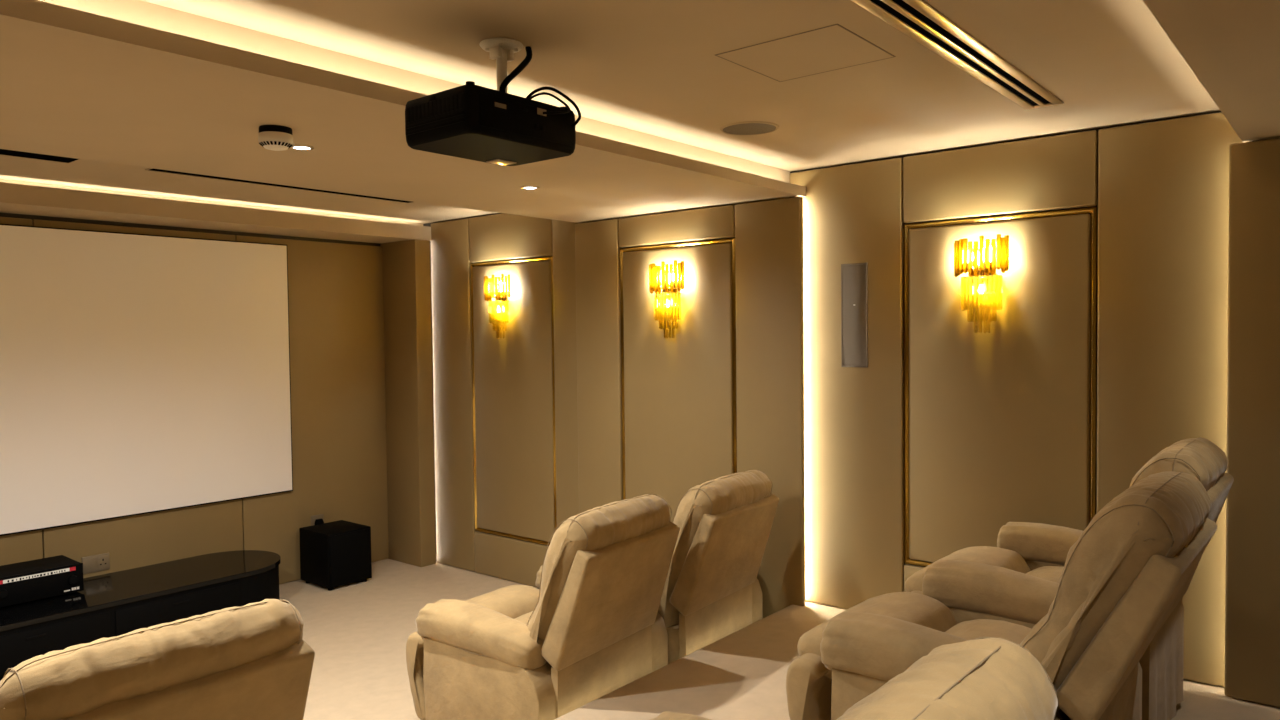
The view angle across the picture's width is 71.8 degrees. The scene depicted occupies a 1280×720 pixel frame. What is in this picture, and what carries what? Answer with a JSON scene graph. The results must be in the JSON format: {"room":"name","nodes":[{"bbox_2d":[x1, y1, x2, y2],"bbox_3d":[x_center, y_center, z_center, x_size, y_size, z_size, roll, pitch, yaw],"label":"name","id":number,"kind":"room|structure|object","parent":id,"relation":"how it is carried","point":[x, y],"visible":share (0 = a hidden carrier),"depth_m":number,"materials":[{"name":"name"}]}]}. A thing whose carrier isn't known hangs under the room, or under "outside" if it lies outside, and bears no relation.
{"room":"home theater","nodes":[
{"label":"home theater","id":0,"kind":"room"},
{"bbox_2d":[0,212,388,583],"bbox_3d":[-3.531,0.304,5.087,0.130,2.648,5.216,1,2,40],"label":"wall","id":1,"kind":"structure","parent":0,"point":[336,304],"depth_m":6.37,"materials":[{"name":"brown paint"}]},
{"bbox_2d":[82,553,109,573],"bbox_3d":[-3.267,1.221,5.310,0.012,0.100,0.149,1,2,40],"label":"wall socket","id":2,"kind":"object","parent":1,"relation":"attached to","point":[100,562],"visible":0.94,"depth_m":5.31,"materials":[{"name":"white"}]},
{"bbox_2d":[97,555,108,568],"bbox_3d":[-3.241,1.220,5.336,0.002,0.072,0.064,1,2,40],"label":"outlet","id":3,"kind":"object","parent":2,"relation":"attached to","point":[102,560],"depth_m":5.33,"materials":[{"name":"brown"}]},
{"bbox_2d":[0,224,292,535],"bbox_3d":[-3.455,0.107,5.044,0.034,1.735,3.083,1,2,40],"label":"projection screen","id":4,"kind":"object","parent":1,"relation":"attached to","point":[140,374],"visible":1,"depth_m":5.44,"materials":[{"name":"white fabric"}]},
{"bbox_2d":[311,514,323,525],"bbox_3d":[-2.344,1.177,6.425,0.012,0.100,0.100,1,2,40],"label":"wall socket","id":5,"kind":"object","parent":1,"relation":"attached to","point":[321,516],"visible":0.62,"depth_m":6.41,"materials":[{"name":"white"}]},
{"bbox_2d":[315,519,323,524],"bbox_3d":[-2.324,1.360,6.415,0.036,0.412,0.060,1,2,40],"label":"plug","id":6,"kind":"object","parent":1,"relation":"attached to","point":[317,521],"visible":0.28,"depth_m":6.40,"materials":[{"name":"black plastic"}]},
{"bbox_2d":[380,239,435,566],"bbox_3d":[-1.784,0.327,6.796,0.444,2.457,0.138,1,2,40],"label":"column","id":7,"kind":"structure","parent":0,"point":[406,264],"depth_m":6.69,"materials":[{"name":"beige paint"}]},
{"bbox_2d":[279,559,537,719],"bbox_3d":[-2.131,1.697,3.984,3.664,0.100,5.216,1,2,40],"label":"floor","id":8,"kind":"structure","parent":0,"point":[358,632],"depth_m":5.27,"materials":[{"name":"carpet"}]},
{"bbox_2d":[0,550,280,680],"bbox_3d":[-3.241,1.472,4.828,0.659,0.322,2.615,1,2,40],"label":"media cabinet","id":9,"kind":"object","parent":8,"relation":"on","point":[118,603],"visible":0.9,"depth_m":4.98,"materials":[{"name":"black wood"}]},
{"bbox_2d":[0,555,83,607],"bbox_3d":[-3.377,1.227,4.888,0.332,0.168,0.436,1,2,40],"label":"receiver","id":10,"kind":"object","parent":9,"relation":"on","point":[27,581],"visible":1,"depth_m":4.83,"materials":[{"name":"black plastic"}]},
{"bbox_2d":[0,599,314,719],"bbox_3d":[-1.568,1.178,2.510,1.053,1.014,1.054,1,2,40],"label":"recliner","id":11,"kind":"object","parent":8,"relation":"on","point":[251,661],"visible":1,"depth_m":2.22,"materials":[{"name":"beige fabric"}]},
{"bbox_2d":[299,520,371,590],"bbox_3d":[-2.156,1.380,6.269,0.378,0.392,0.340,1,2,40],"label":"subwoofer","id":12,"kind":"object","parent":8,"relation":"on","point":[336,553],"visible":1,"depth_m":6.15,"materials":[{"name":"black"}]},
{"bbox_2d":[329,529,370,586],"bbox_3d":[-2.013,1.371,6.151,0.008,0.346,0.316,1,2,40],"label":"grille","id":13,"kind":"object","parent":12,"relation":"attached to","point":[349,550],"depth_m":6.14,"materials":[{"name":"black fabric"}]},
{"bbox_2d":[406,494,679,719],"bbox_3d":[-0.409,1.105,3.929,1.030,1.047,0.968,1,2,35],"label":"recliner","id":14,"kind":"object","parent":8,"relation":"on","point":[592,626],"visible":1,"depth_m":3.57,"materials":[{"name":"beige fabric"}]},
{"bbox_2d":[514,610,534,623],"bbox_3d":[-0.422,1.215,3.902,0.389,0.161,0.600,1,2,35],"label":"seat cushion","id":15,"kind":"object","parent":14,"relation":"on","point":[523,616],"depth_m":3.99,"materials":[{"name":"beige fabric"}]},
{"bbox_2d":[528,494,669,642],"bbox_3d":[-0.166,0.952,3.715,0.372,0.730,0.721,1,2,35],"label":"cushion","id":16,"kind":"object","parent":14,"relation":"on","point":[605,568],"depth_m":3.51,"materials":[{"name":"beige fabric"}]},
{"bbox_2d":[658,470,778,663],"bbox_3d":[0.145,1.078,4.601,1.030,1.047,0.872,1,2,36],"label":"recliner","id":17,"kind":"object","parent":8,"relation":"on","point":[712,591],"visible":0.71,"depth_m":4.17,"materials":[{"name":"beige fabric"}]},
{"bbox_2d":[554,601,1279,719],"bbox_3d":[0.741,1.590,1.604,3.868,0.394,5.216,1,2,40],"label":"platform","id":18,"kind":"object","parent":8,"relation":"on","point":[741,675],"visible":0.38,"depth_m":3.60,"materials":[{"name":"carpet"}]},
{"bbox_2d":[649,637,1057,719],"bbox_3d":[-0.004,0.907,1.378,1.092,1.002,1.152,1,2,40],"label":"recliner","id":19,"kind":"object","parent":18,"relation":"on","point":[981,678],"visible":1,"depth_m":1.16,"materials":[{"name":"beige fabric"}]},
{"bbox_2d":[836,638,1057,719],"bbox_3d":[0.245,0.743,1.165,0.437,0.665,0.793,1,2,40],"label":"cushion","id":20,"kind":"object","parent":19,"relation":"on","point":[977,678],"depth_m":1.16,"materials":[{"name":"beige fabric"}]},
{"bbox_2d":[786,471,1216,719],"bbox_3d":[1.095,0.838,2.717,1.076,1.034,0.968,1,2,40],"label":"recliner","id":21,"kind":"object","parent":18,"relation":"on","point":[1090,630],"visible":0.88,"depth_m":2.39,"materials":[{"name":"beige fabric"}]},
{"bbox_2d":[945,619,1030,644],"bbox_3d":[1.062,0.941,2.704,0.390,0.161,0.600,1,2,40],"label":"seat cushion","id":22,"kind":"object","parent":21,"relation":"on","point":[971,629],"depth_m":2.83,"materials":[{"name":"beige fabric"}]},
{"bbox_2d":[1020,471,1211,719],"bbox_3d":[1.322,0.680,2.478,0.423,0.709,0.721,1,2,40],"label":"cushion","id":23,"kind":"object","parent":21,"relation":"on","point":[1118,583],"depth_m":2.21,"materials":[{"name":"beige fabric"}]},
{"bbox_2d":[905,437,1233,719],"bbox_3d":[1.635,0.804,3.404,1.031,1.047,0.870,1,2,40],"label":"recliner","id":24,"kind":"object","parent":18,"relation":"on","point":[1040,550],"visible":0.33,"depth_m":3.21,"materials":[{"name":"beige fabric"}]},
{"bbox_2d":[1026,566,1063,582],"bbox_3d":[1.601,0.914,3.357,0.391,0.162,0.600,1,2,40],"label":"seat cushion","id":25,"kind":"object","parent":24,"relation":"on","point":[1051,573],"depth_m":3.50,"materials":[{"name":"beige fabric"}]},
{"bbox_2d":[1129,438,1227,490],"bbox_3d":[1.841,0.651,3.147,0.373,0.731,0.721,1,2,40],"label":"cushion","id":26,"kind":"object","parent":24,"relation":"on","point":[1200,458],"depth_m":2.92,"materials":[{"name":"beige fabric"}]},
{"bbox_2d":[486,159,515,165],"bbox_3d":[-0.423,-0.604,2.699,0.055,0.004,0.075,1,2,40],"label":"lamp","id":27,"kind":"object","parent":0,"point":[504,162],"depth_m":2.69,"materials":[{"name":"glass"}]},
{"bbox_2d":[0,0,1219,223],"bbox_3d":[-0.685,-0.979,2.681,7.494,0.100,5.216,1,2,40],"label":"ceiling","id":28,"kind":"structure","parent":0,"point":[652,67],"depth_m":2.90,"materials":[{"name":"paint"}]},
{"bbox_2d":[0,179,430,243],"bbox_3d":[-3.368,-0.900,4.852,0.434,0.151,5.136,1,2,40],"label":"ceiling","id":29,"kind":"structure","parent":28,"relation":"attached to","point":[16,197],"depth_m":5.40,"materials":[{"name":"paint"}]},
{"bbox_2d":[145,168,412,202],"bbox_3d":[-1.959,-0.986,5.049,0.105,0.004,1.586,1,2,40],"label":"ceiling vent","id":30,"kind":"object","parent":28,"relation":"in","point":[148,169],"visible":0.63,"depth_m":4.94,"materials":[{"name":"metal"}]},
{"bbox_2d":[0,0,805,222],"bbox_3d":[-1.373,-0.869,3.202,1.614,0.157,5.136,1,2,40],"label":"ceiling beam","id":31,"kind":"structure","parent":28,"relation":"attached to","point":[139,83],"depth_m":2.95,"materials":[{"name":"paint"}]},
{"bbox_2d":[0,149,80,163],"bbox_3d":[-3.054,-0.935,3.798,0.168,0.004,1.116,1,2,40],"label":"ceiling vent","id":32,"kind":"object","parent":31,"relation":"attached to","point":[4,152],"visible":0.77,"depth_m":4.12,"materials":[{"name":"metal"}]},
{"bbox_2d":[258,125,294,150],"bbox_3d":[-1.235,-0.750,2.998,0.110,0.072,0.111,1,2,40],"label":"smoke detector","id":33,"kind":"object","parent":31,"relation":"attached to","point":[270,137],"visible":1,"depth_m":2.96,"materials":[{"name":"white plastic"}]},
{"bbox_2d":[290,145,313,150],"bbox_3d":[-1.264,-0.793,3.304,0.088,0.004,0.088,1,2,40],"label":"recessed light","id":34,"kind":"object","parent":31,"relation":"attached to","point":[296,147],"visible":0.95,"depth_m":3.30,"materials":[{"name":"beige metal"}]},
{"bbox_2d":[521,186,538,189],"bbox_3d":[-0.531,-0.831,4.268,0.088,0.004,0.088,1,2,40],"label":"recessed light","id":35,"kind":"object","parent":31,"relation":"attached to","point":[523,187],"visible":1,"depth_m":4.25,"materials":[{"name":"beige metal"}]},
{"bbox_2d":[479,37,522,92],"bbox_3d":[-0.407,-0.828,2.609,0.150,0.205,0.150,1,2,40],"label":"mount","id":36,"kind":"object","parent":28,"relation":"attached to","point":[500,49],"visible":0.57,"depth_m":2.59,"materials":[{"name":"beige plastic"}]},
{"bbox_2d":[405,81,575,165],"bbox_3d":[-0.437,-0.667,2.546,0.342,0.140,0.413,1,2,40],"label":"projector","id":37,"kind":"object","parent":36,"relation":"hanging from","point":[471,121],"visible":0.98,"depth_m":2.42,"materials":[{"name":"black plastic"}]},
{"bbox_2d":[529,92,570,113],"bbox_3d":[-0.275,-0.737,2.553,0.124,0.094,0.119,1,2,40],"label":"cable","id":38,"kind":"object","parent":37,"relation":"attached to","point":[541,93],"visible":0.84,"depth_m":2.58,"materials":[{"name":"black plastic"}]},
{"bbox_2d":[526,86,580,126],"bbox_3d":[-0.259,-0.737,2.575,0.176,0.125,0.051,-1,2,-8],"label":"cable","id":39,"kind":"object","parent":37,"relation":"attached to","point":[571,101],"visible":0.92,"depth_m":2.59,"materials":[{"name":"black plastic"}]},
{"bbox_2d":[499,46,531,92],"bbox_3d":[-0.353,-0.829,2.576,0.045,0.205,0.143,0,2,32],"label":"cable","id":40,"kind":"object","parent":28,"relation":"hanging from","point":[525,62],"visible":0.68,"depth_m":2.57,"materials":[{"name":"black plastic"}]},
{"bbox_2d":[720,121,778,135],"bbox_3d":[0.460,-0.972,3.716,0.248,0.005,0.248,1,2,40],"label":"ceiling speaker","id":41,"kind":"object","parent":28,"relation":"attached to","point":[748,128],"visible":1,"depth_m":3.70,"materials":[{"name":"paint"}]},
{"bbox_2d":[715,24,895,81],"bbox_3d":[0.514,-0.944,2.744,0.415,0.002,0.391,1,2,40],"label":"ceiling access panel","id":42,"kind":"object","parent":28,"relation":"attached to","point":[832,47],"visible":1,"depth_m":2.73,"materials":[{"name":"paint"}]},
{"bbox_2d":[851,0,1063,108],"bbox_3d":[0.865,-0.940,2.558,0.136,0.006,2.150,1,2,40],"label":"ceiling vent","id":43,"kind":"object","parent":28,"relation":"in","point":[916,19],"visible":1,"depth_m":2.67,"materials":[{"name":"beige metal"}]},
{"bbox_2d":[1143,0,1279,141],"bbox_3d":[1.450,-0.829,0.868,1.889,0.157,5.136,1,2,40],"label":"ceiling soffit","id":44,"kind":"structure","parent":28,"relation":"attached to","point":[1232,47],"depth_m":2.27,"materials":[{"name":"paint"}]},
{"bbox_2d":[423,111,1279,706],"bbox_3d":[0.939,0.266,4.667,7.494,2.648,0.224,1,2,40],"label":"wall","id":45,"kind":"structure","parent":0,"point":[1188,210],"depth_m":4.34,"materials":[{"name":"brown paint"}]},
{"bbox_2d":[484,274,511,337],"bbox_3d":[-1.002,-0.372,6.154,0.245,0.444,0.116,1,2,40],"label":"wall sconce","id":46,"kind":"object","parent":45,"relation":"attached to","point":[499,291],"visible":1,"depth_m":6.11,"materials":[{"name":"gold metal"}]},
{"bbox_2d":[471,256,556,545],"bbox_3d":[-0.891,0.279,6.178,0.844,1.950,0.028,1,2,40],"label":"trim","id":47,"kind":"structure","parent":45,"relation":"attached to","point":[549,257],"depth_m":6.13,"materials":[{"name":"gold metal"}]},
{"bbox_2d":[649,260,684,337],"bbox_3d":[0.143,-0.347,5.108,0.245,0.444,0.116,1,2,40],"label":"wall sconce","id":48,"kind":"object","parent":45,"relation":"attached to","point":[672,282],"visible":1,"depth_m":5.08,"materials":[{"name":"gold metal"}]},
{"bbox_2d":[620,238,736,499],"bbox_3d":[0.213,0.298,5.168,0.839,1.950,0.028,1,2,40],"label":"trim","id":49,"kind":"structure","parent":45,"relation":"attached to","point":[730,240],"depth_m":5.05,"materials":[{"name":"gold metal"}]},
{"bbox_2d":[841,263,867,367],"bbox_3d":[1.092,-0.227,4.495,0.145,0.528,0.010,1,2,40],"label":"wall speaker","id":50,"kind":"object","parent":45,"relation":"attached to","point":[854,276],"visible":1,"depth_m":4.49,"materials":[{"name":"grey fabric"}]},
{"bbox_2d":[954,234,1008,332],"bbox_3d":[1.552,-0.344,4.042,0.245,0.444,0.116,1,2,40],"label":"wall sconce","id":51,"kind":"object","parent":45,"relation":"attached to","point":[981,264],"visible":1,"depth_m":4.03,"materials":[{"name":"gold metal"}]},
{"bbox_2d":[904,207,1096,566],"bbox_3d":[1.634,0.176,4.085,0.859,1.672,0.028,1,2,40],"label":"trim","id":52,"kind":"structure","parent":45,"relation":"attached to","point":[1093,210],"depth_m":4.00,"materials":[{"name":"gold metal"}]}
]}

